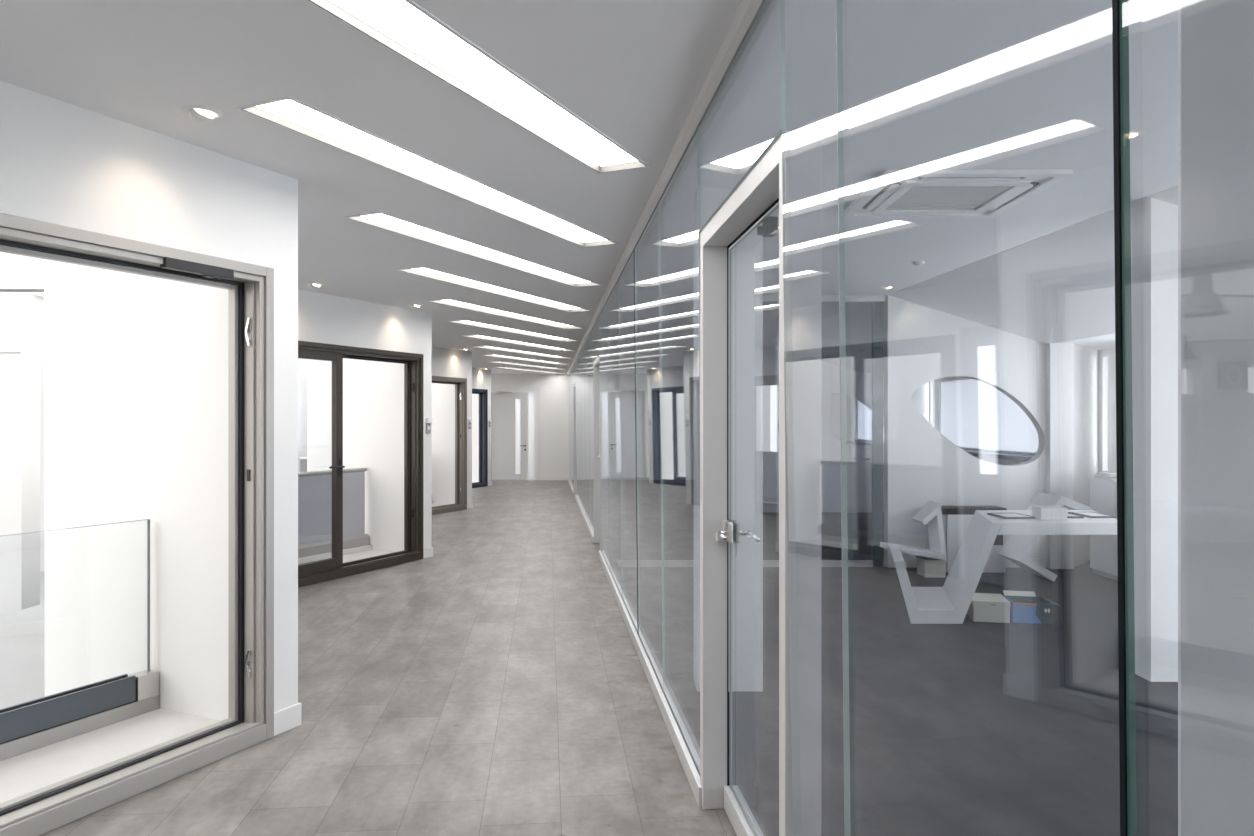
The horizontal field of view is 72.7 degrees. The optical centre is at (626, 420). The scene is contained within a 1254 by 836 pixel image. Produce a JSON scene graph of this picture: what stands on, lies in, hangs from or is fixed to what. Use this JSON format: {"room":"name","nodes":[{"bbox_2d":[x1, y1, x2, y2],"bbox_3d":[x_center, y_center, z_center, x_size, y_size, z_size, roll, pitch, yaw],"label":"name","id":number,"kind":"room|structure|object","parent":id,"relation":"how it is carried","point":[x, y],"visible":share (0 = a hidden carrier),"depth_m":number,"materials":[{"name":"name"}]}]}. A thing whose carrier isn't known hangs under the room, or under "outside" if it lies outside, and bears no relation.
{"room":"office corridor","nodes":[
{"label":"office corridor","id":0,"kind":"room"},
{"bbox_2d":[0,603,44,708],"bbox_3d":[0.700,1.800,11.400,12.600,0.100,29.200,0,0,0],"label":"wall","id":1,"kind":"structure","parent":0,"point":[22,633],"depth_m":6.36,"materials":[{"name":"paint"}]},
{"bbox_2d":[0,252,44,291],"bbox_3d":[-13.450,-1.875,10.020,17.100,1.050,6.360,0,0,0],"label":"ceiling","id":2,"kind":"structure","parent":0,"point":[18,273],"depth_m":8.70,"materials":[{"name":"white paint"}]},
{"bbox_2d":[40,572,44,603],"bbox_3d":[-12.100,2.650,9.250,19.800,0.100,30.500,0,0,0],"label":"floor","id":3,"kind":"structure","parent":0,"point":[42,574],"depth_m":13.30,"materials":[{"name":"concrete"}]},
{"bbox_2d":[0,294,44,616],"bbox_3d":[-6.330,0.650,8.850,0.480,3.900,0.320,0,0,0],"label":"window","id":4,"kind":"structure","parent":3,"relation":"on","point":[22,316],"depth_m":8.71,"materials":[{"name":"glass"}]},
{"bbox_2d":[0,708,219,802],"bbox_3d":[-3.075,1.683,3.070,0.690,0.235,3.300,0,0,25],"label":"floor","id":5,"kind":"structure","parent":0,"point":[25,773],"depth_m":4.05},
{"bbox_2d":[0,519,158,760],"bbox_3d":[-3.274,1.049,3.212,0.120,1.032,3.198,0,0,25],"label":"glass balustrade","id":6,"kind":"object","parent":5,"relation":"on","point":[25,727],"visible":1,"depth_m":4.25,"materials":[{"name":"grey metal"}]},
{"bbox_2d":[0,80,297,720],"bbox_3d":[-3.324,0.300,3.352,1.720,5.100,3.600,0,0,25],"label":"wall","id":7,"kind":"structure","parent":0,"point":[137,366],"depth_m":4.56,"materials":[{"name":"white paint"}]},
{"bbox_2d":[0,213,273,835],"bbox_3d":[-2.467,0.426,3.323,0.187,2.447,2.572,0,0,25],"label":"window","id":8,"kind":"structure","parent":7,"relation":"in","point":[250,722],"depth_m":4.39,"materials":[{"name":"silver metal"}]},
{"bbox_2d":[274,702,300,735],"bbox_3d":[-2.592,1.590,4.906,1.733,0.120,0.191,0,0,25],"label":"baseboard","id":9,"kind":"structure","parent":7,"relation":"attached to","point":[288,718],"depth_m":4.54,"materials":[{"name":"white paint"}]},
{"bbox_2d":[0,292,306,571],"bbox_3d":[-13.612,-0.350,13.987,16.000,6.000,0.450,0,0,-11],"label":"wall","id":10,"kind":"structure","parent":0,"point":[302,363],"depth_m":14.71,"materials":[{"name":"white paint"}]},
{"bbox_2d":[302,550,394,563],"bbox_3d":[-3.666,1.683,8.810,0.690,0.235,3.300,0,0,25],"label":"floor","id":11,"kind":"structure","parent":0,"point":[370,553],"depth_m":9.91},
{"bbox_2d":[298,468,371,563],"bbox_3d":[-3.852,1.066,8.944,0.180,0.998,3.196,0,0,25],"label":"balustrade","id":12,"kind":"object","parent":11,"relation":"on","point":[315,491],"visible":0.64,"depth_m":9.76,"materials":[{"name":"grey glass"}]},
{"bbox_2d":[298,289,431,551],"bbox_3d":[-3.915,0.300,9.092,1.720,5.100,3.600,0,0,25],"label":"wall","id":13,"kind":"structure","parent":0,"point":[373,391],"depth_m":10.28,"materials":[{"name":"white paint"}]},
{"bbox_2d":[298,341,422,587],"bbox_3d":[-3.038,0.426,9.054,0.232,2.447,2.572,0,0,25],"label":"door frame","id":14,"kind":"structure","parent":13,"relation":"in","point":[314,572],"depth_m":9.45,"materials":[{"name":"brown metal"}]},
{"bbox_2d":[423,547,432,558],"bbox_3d":[-3.183,1.590,10.646,1.733,0.120,0.191,0,0,25],"label":"baseboard","id":15,"kind":"structure","parent":13,"relation":"attached to","point":[427,552],"depth_m":10.27,"materials":[{"name":"white paint"}]},
{"bbox_2d":[426,418,431,432],"bbox_3d":[-2.390,0.058,10.284,0.035,0.185,0.090,0,0,25],"label":"wall switch","id":16,"kind":"object","parent":13,"relation":"attached to","point":[428,420],"visible":1,"depth_m":10.27,"materials":[{"name":"grey plastic"}]},
{"bbox_2d":[0,0,742,373],"bbox_3d":[-2.739,-1.355,9.827,4.992,0.090,28.311,0,0,-6],"label":"ceiling","id":17,"kind":"structure","parent":0,"point":[635,71],"depth_m":3.50,"materials":[{"name":"paint"}]},
{"bbox_2d":[181,105,222,122],"bbox_3d":[-1.800,-1.312,3.610,0.162,0.091,0.162,0,0,25],"label":"recessed light","id":18,"kind":"object","parent":17,"relation":"in","point":[189,110],"visible":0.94,"depth_m":3.58,"materials":[{"name":"white plastic"}]},
{"bbox_2d":[306,283,323,288],"bbox_3d":[-2.980,-1.312,8.150,0.162,0.091,0.162,0,0,25],"label":"recessed light","id":19,"kind":"object","parent":17,"relation":"in","point":[312,285],"visible":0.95,"depth_m":8.12,"materials":[{"name":"white plastic"}]},
{"bbox_2d":[409,304,422,308],"bbox_3d":[-2.385,-1.312,9.620,0.162,0.091,0.162,0,0,25],"label":"recessed light","id":20,"kind":"object","parent":17,"relation":"in","point":[412,305],"visible":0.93,"depth_m":9.59,"materials":[{"name":"white plastic"}]},
{"bbox_2d":[235,96,618,246],"bbox_3d":[-0.847,-1.333,4.922,0.301,0.055,3.134,0,0,25],"label":"ceiling light","id":21,"kind":"object","parent":17,"relation":"attached to","point":[289,113],"visible":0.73,"depth_m":4.41,"materials":[{"name":"grey plastic"}]},
{"bbox_2d":[344,212,600,286],"bbox_3d":[-1.027,-1.333,6.827,0.301,0.055,3.134,0,0,25],"label":"ceiling light","id":22,"kind":"object","parent":17,"relation":"attached to","point":[380,220],"visible":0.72,"depth_m":6.50,"materials":[{"name":"grey plastic"}]},
{"bbox_2d":[304,0,650,173],"bbox_3d":[-0.667,-1.333,3.017,0.301,0.055,3.134,0,0,25],"label":"ceiling light","id":23,"kind":"object","parent":17,"relation":"attached to","point":[404,28],"visible":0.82,"depth_m":3.27,"materials":[{"name":"grey plastic"}]},
{"bbox_2d":[398,267,591,311],"bbox_3d":[-1.207,-1.333,8.732,0.301,0.055,3.134,0,0,25],"label":"ceiling light","id":24,"kind":"object","parent":17,"relation":"attached to","point":[421,271],"visible":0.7,"depth_m":8.52,"materials":[{"name":"grey plastic"}]},
{"bbox_2d":[429,299,581,328],"bbox_3d":[-1.387,-1.333,10.637,0.301,0.055,3.134,0,0,25],"label":"ceiling light","id":25,"kind":"object","parent":17,"relation":"attached to","point":[450,302],"visible":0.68,"depth_m":10.51,"materials":[{"name":"grey plastic"}]},
{"bbox_2d":[447,320,577,341],"bbox_3d":[-1.567,-1.333,12.542,0.301,0.055,3.134,0,0,25],"label":"ceiling light","id":26,"kind":"object","parent":17,"relation":"attached to","point":[465,322],"visible":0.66,"depth_m":12.46,"materials":[{"name":"grey plastic"}]},
{"bbox_2d":[463,321,564,339],"bbox_3d":[-1.567,-1.341,12.542,0.251,0.006,3.084,0,0,25],"label":"diffuser","id":27,"kind":"object","parent":26,"relation":"attached to","point":[471,323],"depth_m":12.46,"materials":[{"name":"white plastic"}]},
{"bbox_2d":[465,335,574,350],"bbox_3d":[-1.747,-1.333,14.447,0.301,0.055,3.134,0,0,25],"label":"ceiling light","id":28,"kind":"object","parent":17,"relation":"attached to","point":[471,336],"visible":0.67,"depth_m":14.39,"materials":[{"name":"grey plastic"}]},
{"bbox_2d":[474,335,560,348],"bbox_3d":[-1.747,-1.341,14.447,0.251,0.006,3.084,0,0,25],"label":"diffuser","id":29,"kind":"object","parent":28,"relation":"attached to","point":[475,336],"depth_m":14.34,"materials":[{"name":"white plastic"}]},
{"bbox_2d":[474,346,568,358],"bbox_3d":[-1.927,-1.333,16.352,0.301,0.055,3.134,0,0,25],"label":"ceiling light","id":30,"kind":"object","parent":17,"relation":"attached to","point":[485,347],"visible":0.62,"depth_m":16.34,"materials":[{"name":"grey plastic"}]},
{"bbox_2d":[485,346,558,356],"bbox_3d":[-1.927,-1.341,16.352,0.251,0.006,3.084,0,0,25],"label":"diffuser","id":31,"kind":"object","parent":30,"relation":"attached to","point":[486,347],"depth_m":16.27,"materials":[{"name":"white plastic"}]},
{"bbox_2d":[483,354,564,364],"bbox_3d":[-2.107,-1.333,18.257,0.301,0.055,3.134,0,0,25],"label":"ceiling light","id":32,"kind":"object","parent":17,"relation":"attached to","point":[493,355],"visible":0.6,"depth_m":18.28,"materials":[{"name":"grey plastic"}]},
{"bbox_2d":[492,361,561,369],"bbox_3d":[-2.287,-1.333,20.162,0.301,0.055,3.134,0,0,25],"label":"ceiling light","id":33,"kind":"object","parent":17,"relation":"attached to","point":[492,361],"visible":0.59,"depth_m":20.13,"materials":[{"name":"grey plastic"}]},
{"bbox_2d":[495,367,565,373],"bbox_3d":[-2.467,-1.333,22.067,0.301,0.055,3.134,0,0,25],"label":"ceiling light","id":34,"kind":"object","parent":17,"relation":"attached to","point":[495,367],"visible":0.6,"depth_m":22.11,"materials":[{"name":"grey"}]},
{"bbox_2d":[652,0,804,245],"bbox_3d":[-0.263,-1.350,10.308,0.084,0.200,26.700,0,0,-6],"label":"beam","id":35,"kind":"structure","parent":17,"relation":"attached to","point":[768,38],"depth_m":3.30,"materials":[{"name":"paint"}]},
{"bbox_2d":[567,0,777,374],"bbox_3d":[-0.340,-1.286,10.300,0.089,0.049,26.700,0,0,-6],"label":"ceiling trim","id":36,"kind":"structure","parent":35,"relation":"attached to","point":[748,9],"depth_m":3.47,"materials":[{"name":"white metal"}]},
{"bbox_2d":[432,347,471,503],"bbox_3d":[-4.470,0.300,14.832,1.720,5.100,3.600,0,0,25],"label":"wall","id":37,"kind":"structure","parent":0,"point":[446,362],"depth_m":16.00,"materials":[{"name":"white paint"}]},
{"bbox_2d":[432,376,466,514],"bbox_3d":[-3.615,0.426,14.804,0.184,2.447,2.572,0,0,25],"label":"window","id":38,"kind":"structure","parent":37,"relation":"in","point":[460,384],"depth_m":15.88,"materials":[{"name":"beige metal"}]},
{"bbox_2d":[467,502,472,508],"bbox_3d":[-3.738,1.590,16.386,1.733,0.120,0.191,0,0,25],"label":"baseboard","id":39,"kind":"structure","parent":37,"relation":"attached to","point":[469,504],"depth_m":16.01,"materials":[{"name":"white paint"}]},
{"bbox_2d":[468,419,472,428],"bbox_3d":[-2.945,0.058,16.024,0.035,0.185,0.090,0,0,25],"label":"wall switch","id":40,"kind":"object","parent":37,"relation":"attached to","point":[469,420],"visible":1,"depth_m":16.00,"materials":[{"name":"grey"}]},
{"bbox_2d":[472,368,490,482],"bbox_3d":[-5.000,0.300,20.432,1.720,5.100,3.600,0,0,25],"label":"wall","id":41,"kind":"structure","parent":0,"point":[481,378],"depth_m":21.54,"materials":[{"name":"white paint"}]},
{"bbox_2d":[472,389,487,487],"bbox_3d":[-4.123,0.426,20.394,0.232,2.447,2.572,0,0,25],"label":"window","id":42,"kind":"structure","parent":41,"relation":"in","point":[483,393],"depth_m":21.48,"materials":[{"name":"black metal"}]},
{"bbox_2d":[491,374,574,479],"bbox_3d":[-3.525,0.050,23.775,4.150,3.200,0.150,0,0,0],"label":"wall","id":43,"kind":"structure","parent":0,"point":[554,412],"depth_m":23.70,"materials":[{"name":"white paint"}]},
{"bbox_2d":[491,387,539,479],"bbox_3d":[-3.143,0.350,23.735,1.435,2.600,0.171,0,0,0],"label":"door","id":44,"kind":"structure","parent":43,"relation":"in","point":[515,411],"depth_m":23.72,"materials":[{"name":"white paint"}]},
{"bbox_2d":[540,477,566,479],"bbox_3d":[-2.040,1.600,23.693,0.760,0.100,0.014,0,0,0],"label":"baseboard","id":45,"kind":"structure","parent":43,"relation":"attached to","point":[541,478],"depth_m":23.69,"materials":[{"name":"white paint"}]},
{"bbox_2d":[39,480,1177,835],"bbox_3d":[1.257,1.700,10.324,14.078,0.100,28.531,0,0,-6],"label":"floor","id":46,"kind":"structure","parent":0,"point":[495,682],"depth_m":4.84,"materials":[{"name":"tile"}]},
{"bbox_2d":[568,478,573,493],"bbox_3d":[-1.401,1.609,21.440,0.048,0.083,4.160,0,0,-6],"label":"base rail","id":47,"kind":"object","parent":46,"relation":"on","point":[569,481],"visible":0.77,"depth_m":21.02,"materials":[{"name":"silver metal"}]},
{"bbox_2d":[568,367,573,487],"bbox_3d":[-1.404,0.165,21.460,0.045,2.880,4.114,0,0,-6],"label":"glass wall","id":48,"kind":"structure","parent":47,"relation":"on","point":[572,385],"depth_m":21.21,"materials":[{"name":"grey"}]},
{"bbox_2d":[575,495,593,542],"bbox_3d":[-0.759,1.609,14.841,0.049,0.083,6.580,0,0,-6],"label":"base rail","id":49,"kind":"object","parent":46,"relation":"on","point":[590,531],"visible":0.83,"depth_m":13.61,"materials":[{"name":"silver metal"}]},
{"bbox_2d":[575,328,593,533],"bbox_3d":[-0.763,0.165,14.861,0.043,2.880,6.534,0,0,-6],"label":"glass wall","id":50,"kind":"structure","parent":49,"relation":"on","point":[590,337],"depth_m":13.80,"materials":[{"name":"grey"}]},
{"bbox_2d":[574,384,576,494],"bbox_3d":[-1.050,0.419,18.769,0.200,2.462,1.305,0,0,-6],"label":"door","id":51,"kind":"structure","parent":50,"relation":"in","point":[575,479],"depth_m":19.34,"materials":[{"name":"grey metal"}]},
{"bbox_2d":[573,363,574,384],"bbox_3d":[-1.155,-1.046,18.761,0.018,0.457,1.294,0,0,-5],"label":"fanlight","id":52,"kind":"object","parent":51,"relation":"attached to","point":[574,363],"visible":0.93,"depth_m":18.70,"materials":[{"name":"grey"}]},
{"bbox_2d":[599,551,701,806],"bbox_3d":[0.005,1.609,6.978,0.050,0.083,6.700,0,0,-6],"label":"base rail","id":53,"kind":"object","parent":46,"relation":"on","point":[688,760],"visible":0.84,"depth_m":4.69,"materials":[{"name":"white metal"}]},
{"bbox_2d":[599,128,700,695],"bbox_3d":[0.002,0.165,6.998,0.044,2.880,6.654,0,0,-6],"label":"glass wall","id":54,"kind":"structure","parent":53,"relation":"on","point":[647,629],"depth_m":6.53,"materials":[{"name":"grey"}]},
{"bbox_2d":[594,356,600,550],"bbox_3d":[-0.291,0.419,10.966,0.200,2.462,1.305,0,0,-6],"label":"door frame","id":55,"kind":"structure","parent":54,"relation":"in","point":[597,480],"depth_m":11.54,"materials":[{"name":"grey metal"}]},
{"bbox_2d":[593,316,598,360],"bbox_3d":[-0.396,-1.046,10.958,0.018,0.457,1.294,0,0,-6],"label":"fanlight","id":56,"kind":"object","parent":55,"relation":"attached to","point":[596,325],"visible":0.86,"depth_m":10.83,"materials":[{"name":"grey"}]},
{"bbox_2d":[618,284,621,580],"bbox_3d":[-0.056,0.155,7.585,0.043,2.820,0.003,0,0,-5],"label":"trim","id":57,"kind":"structure","parent":54,"relation":"attached to","point":[618,284],"depth_m":7.58,"materials":[{"name":"grey plastic"}]},
{"bbox_2d":[634,283,637,617],"bbox_3d":[0.066,0.155,6.261,0.032,2.820,0.009,0,0,-6],"label":"trim","id":58,"kind":"structure","parent":54,"relation":"attached to","point":[634,283],"depth_m":6.26,"materials":[{"name":"black plastic"}]},
{"bbox_2d":[658,233,664,646],"bbox_3d":[0.201,0.155,4.947,0.043,2.820,0.003,0,0,-5],"label":"trim","id":59,"kind":"structure","parent":54,"relation":"attached to","point":[660,233],"depth_m":4.95,"materials":[{"name":"grey plastic"}]},
{"bbox_2d":[693,188,762,691],"bbox_3d":[0.626,0.115,5.320,0.403,3.070,0.260,0,0,0],"label":"column","id":60,"kind":"structure","parent":46,"relation":"on","point":[747,256],"depth_m":5.19,"materials":[{"name":"white paint"}]},
{"bbox_2d":[651,295,884,566],"bbox_3d":[1.410,0.115,9.650,3.018,3.070,0.060,0,0,0],"label":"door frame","id":61,"kind":"structure","parent":46,"relation":"on","point":[877,301],"depth_m":9.62,"materials":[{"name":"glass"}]},
{"bbox_2d":[880,501,946,560],"bbox_3d":[3.041,1.163,9.070,0.610,0.594,0.320,0,0,0],"label":"chair","id":62,"kind":"object","parent":46,"relation":"on","point":[930,514],"visible":1,"depth_m":8.94,"materials":[{"name":"white paint"}]},
{"bbox_2d":[916,556,946,576],"bbox_3d":[3.250,1.555,9.102,0.240,0.190,0.265,0,0,0],"label":"crate","id":63,"kind":"object","parent":46,"relation":"on","point":[926,567],"visible":0.78,"depth_m":8.98,"materials":[{"name":"white cardboard"}]},
{"bbox_2d":[925,506,1006,572],"bbox_3d":[3.730,1.292,9.400,0.800,0.715,0.300,0,0,0],"label":"base cabinet","id":64,"kind":"object","parent":46,"relation":"on","point":[956,519],"visible":0.48,"depth_m":9.27,"materials":[{"name":"white paint"}]},
{"bbox_2d":[962,506,984,507],"bbox_3d":[3.790,0.943,9.320,0.200,0.015,0.140,0,0,0],"label":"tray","id":65,"kind":"object","parent":64,"relation":"on","point":[962,506],"depth_m":9.32,"materials":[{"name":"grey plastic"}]},
{"bbox_2d":[967,593,1010,622],"bbox_3d":[3.021,1.564,7.147,0.290,0.172,0.352,0,0,11],"label":"cardboard box","id":66,"kind":"object","parent":46,"relation":"on","point":[984,607],"visible":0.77,"depth_m":6.99,"materials":[{"name":"grey cardboard"}]},
{"bbox_2d":[890,510,1116,623],"bbox_3d":[3.246,1.238,7.420,2.145,0.823,0.980,0,0,0],"label":"desk","id":67,"kind":"object","parent":46,"relation":"on","point":[949,603],"visible":0.7,"depth_m":6.94,"materials":[{"name":"white paint"}]},
{"bbox_2d":[987,513,1034,518],"bbox_3d":[3.320,0.819,7.360,0.260,0.016,0.340,0,0,-3],"label":"paper","id":68,"kind":"object","parent":67,"relation":"on","point":[1001,515],"visible":1,"depth_m":7.34,"materials":[{"name":"white paper"}]},
{"bbox_2d":[1032,506,1066,519],"bbox_3d":[3.560,0.774,7.180,0.220,0.106,0.160,0,0,0],"label":"carton","id":69,"kind":"object","parent":67,"relation":"on","point":[1039,512],"visible":1,"depth_m":7.10,"materials":[{"name":"white cardboard"}]},
{"bbox_2d":[1067,513,1083,517],"bbox_3d":[3.760,0.819,7.420,0.260,0.016,0.360,0,0,3],"label":"paper","id":70,"kind":"object","parent":67,"relation":"on","point":[1069,515],"visible":0.31,"depth_m":7.24,"materials":[{"name":"white paper"}]},
{"bbox_2d":[1068,512,1116,517],"bbox_3d":[4.060,0.819,7.440,0.220,0.016,0.360,0,0,-2],"label":"paper","id":71,"kind":"object","parent":67,"relation":"on","point":[1085,514],"visible":0.93,"depth_m":7.39,"materials":[{"name":"white paper"}]},
{"bbox_2d":[1003,590,1061,624],"bbox_3d":[3.379,1.550,7.091,0.390,0.199,0.353,0,0,11],"label":"open box","id":72,"kind":"object","parent":46,"relation":"on","point":[1027,608],"visible":0.92,"depth_m":6.95,"materials":[{"name":"blue cardboard"}]},
{"bbox_2d":[1035,604,1052,624],"bbox_3d":[3.383,1.568,6.912,0.130,0.164,0.002,0,0,11],"label":"print","id":73,"kind":"object","parent":72,"relation":"attached to","point":[1046,618],"depth_m":6.91},
{"bbox_2d":[999,492,1091,581],"bbox_3d":[4.401,1.211,8.990,0.744,0.876,0.500,0,0,0],"label":"chair","id":74,"kind":"object","parent":46,"relation":"on","point":[1018,549],"visible":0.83,"depth_m":8.82,"materials":[{"name":"white paint"}]},
{"bbox_2d":[1090,478,1117,580],"bbox_3d":[5.381,1.135,8.290,0.698,1.030,1.980,0,0,0],"label":"base cabinet","id":75,"kind":"object","parent":46,"relation":"on","point":[1103,492],"visible":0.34,"depth_m":8.98,"materials":[{"name":"white paint"}]},
{"bbox_2d":[1095,473,1116,480],"bbox_3d":[5.235,0.590,9.030,0.388,0.058,0.478,0,0,6],"label":"pile","id":76,"kind":"object","parent":75,"relation":"on","point":[1109,476],"visible":0.37,"depth_m":9.00,"materials":[{"name":"white paper"}]},
{"label":"base rail","id":77,"kind":"object","parent":46,"relation":"on","visible":0},
{"bbox_2d":[781,0,1136,835],"bbox_3d":[0.566,0.165,1.195,0.043,2.880,2.394,0,0,-6],"label":"glass wall","id":78,"kind":"structure","parent":77,"relation":"on","point":[1123,4],"depth_m":0.99,"materials":[{"name":"teal"}]},
{"bbox_2d":[700,131,820,835],"bbox_3d":[0.479,0.419,3.043,0.200,2.462,1.305,0,0,-6],"label":"door","id":79,"kind":"structure","parent":78,"relation":"in","point":[800,395],"depth_m":2.39,"materials":[{"name":"grey metal"}]},
{"bbox_2d":[697,0,781,231],"bbox_3d":[0.374,-1.046,3.035,0.017,0.457,1.294,0,0,-6],"label":"fanlight","id":80,"kind":"object","parent":79,"relation":"attached to","point":[778,135],"visible":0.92,"depth_m":3.09,"materials":[{"name":"grey"}]},
{"bbox_2d":[836,0,845,835],"bbox_3d":[0.493,0.155,1.937,0.043,2.820,0.003,0,0,-5],"label":"trim","id":81,"kind":"structure","parent":78,"relation":"attached to","point":[836,0],"depth_m":1.94,"materials":[{"name":"grey plastic"}]},
{"bbox_2d":[1112,0,1127,835],"bbox_3d":[0.577,0.155,0.995,0.032,2.820,0.009,0,0,-6],"label":"glass panel edge","id":82,"kind":"structure","parent":78,"relation":"attached to","point":[1115,3],"depth_m":0.99,"materials":[{"name":"black plastic"}]},
{"bbox_2d":[651,370,831,479],"bbox_3d":[2.775,0.000,23.975,8.450,3.300,0.150,0,0,0],"label":"wall","id":83,"kind":"structure","parent":0,"point":[677,385],"depth_m":23.90,"materials":[{"name":"white paint"}]},
{"bbox_2d":[763,343,883,506],"bbox_3d":[3.693,0.105,15.470,2.494,3.090,0.140,0,0,0],"label":"wall","id":84,"kind":"structure","parent":0,"point":[858,385],"depth_m":15.40,"materials":[{"name":"white paint"}]},
{"bbox_2d":[763,507,883,511],"bbox_3d":[3.583,1.600,15.394,2.274,0.100,0.012,0,0,0],"label":"baseboard","id":85,"kind":"structure","parent":84,"relation":"attached to","point":[765,509],"depth_m":15.39,"materials":[{"name":"white paint"}]},
{"bbox_2d":[598,0,1177,369],"bbox_3d":[1.185,-1.460,10.445,3.328,0.080,27.269,0,0,-5],"label":"ceiling","id":86,"kind":"structure","parent":0,"point":[928,84],"depth_m":4.03,"materials":[{"name":"white paint"}]},
{"bbox_2d":[912,261,924,265],"bbox_3d":[2.600,-1.403,7.600,0.110,0.035,0.110,0,0,0],"label":"smoke detector","id":87,"kind":"object","parent":86,"relation":"attached to","point":[915,263],"visible":1,"depth_m":7.57,"materials":[{"name":"white plastic"}]},
{"bbox_2d":[844,169,1072,217],"bbox_3d":[1.990,-1.401,5.325,1.050,0.035,1.050,0,0,0],"label":"air conditioner","id":88,"kind":"object","parent":86,"relation":"attached to","point":[897,193],"visible":0.98,"depth_m":5.18,"materials":[{"name":"white plastic"}]},
{"bbox_2d":[886,186,1010,209],"bbox_3d":[1.990,-1.399,5.325,0.590,0.017,0.590,0,0,0],"label":"grille","id":89,"kind":"object","parent":88,"relation":"attached to","point":[914,197],"depth_m":5.32,"materials":[{"name":"grey"}]},
{"bbox_2d":[911,382,929,422],"bbox_3d":[5.293,0.382,15.791,1.508,2.535,0.366,0,0,-39],"label":"wall pier","id":90,"kind":"object","parent":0,"point":[920,398],"depth_m":15.99,"materials":[{"name":"white paint"}]},
{"bbox_2d":[689,185,1177,372],"bbox_3d":[4.457,-1.215,10.500,5.485,0.700,27.000,0,0,0],"label":"wall","id":91,"kind":"structure","parent":0,"point":[1058,286],"depth_m":8.15,"materials":[{"name":"paint"}]},
{"bbox_2d":[884,295,1045,566],"bbox_3d":[3.939,0.105,9.670,2.001,3.090,0.140,0,0,0],"label":"wall","id":92,"kind":"structure","parent":0,"point":[922,344],"depth_m":9.60,"materials":[{"name":"white paint"}]},
{"bbox_2d":[888,559,1045,567],"bbox_3d":[3.829,1.600,9.594,1.781,0.100,0.012,0,0,0],"label":"baseboard","id":93,"kind":"structure","parent":92,"relation":"attached to","point":[909,563],"depth_m":9.59,"materials":[{"name":"white paint"}]},
{"bbox_2d":[832,348,1116,476],"bbox_3d":[5.850,0.000,10.400,0.200,3.300,27.200,0,0,0],"label":"wall","id":94,"kind":"structure","parent":0,"point":[851,403],"depth_m":10.35,"materials":[{"name":"white paint"}]},
{"bbox_2d":[847,400,883,445],"bbox_3d":[5.715,-0.105,19.400,0.330,1.330,4.400,0,0,0],"label":"window","id":95,"kind":"structure","parent":94,"relation":"in","point":[864,414],"depth_m":20.97,"materials":[{"name":"white paint"}]},
{"bbox_2d":[938,377,1038,460],"bbox_3d":[5.715,-0.105,13.460,0.330,1.330,4.920,0,0,0],"label":"window","id":96,"kind":"structure","parent":94,"relation":"in","point":[977,417],"depth_m":13.93,"materials":[{"name":"glass"}]},
{"bbox_2d":[1108,357,1108,470],"bbox_3d":[5.850,-0.085,10.235,0.060,1.370,0.130,0,0,0],"label":"window","id":97,"kind":"structure","parent":94,"relation":"in","point":[1108,357],"depth_m":10.30,"materials":[{"name":"glass"}]},
{"bbox_2d":[1046,343,1098,568],"bbox_3d":[5.293,0.382,9.991,1.508,2.535,0.366,0,0,-39],"label":"wall pier","id":98,"kind":"object","parent":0,"point":[1072,370],"visible":0.75,"depth_m":9.54,"materials":[{"name":"white paint"}]},
{"bbox_2d":[1131,198,1177,681],"bbox_3d":[4.532,0.050,5.495,2.435,3.200,0.210,0,0,0],"label":"wall","id":99,"kind":"structure","parent":0,"point":[1154,222],"depth_m":5.39,"materials":[{"name":"white paint"}]},
{"bbox_2d":[1178,0,1253,835],"bbox_3d":[3.189,0.050,0.969,5.122,3.200,0.005,0,0,0],"label":"wall","id":100,"kind":"structure","parent":0,"point":[1216,37],"depth_m":0.97,"materials":[{"name":"white paint"}]},
{"bbox_3d":[-4.221,1.682,14.550,0.690,0.235,3.300,0,0,25],"label":"floor","id":101,"kind":"structure","parent":0,"visible":0},
{"bbox_2d":[299,457,433,503],"bbox_3d":[-4.407,1.066,14.684,0.180,0.998,3.196,0,0,25],"label":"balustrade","id":102,"kind":"object","parent":101,"relation":"on","point":[303,463],"visible":0.12,"depth_m":13.29,"materials":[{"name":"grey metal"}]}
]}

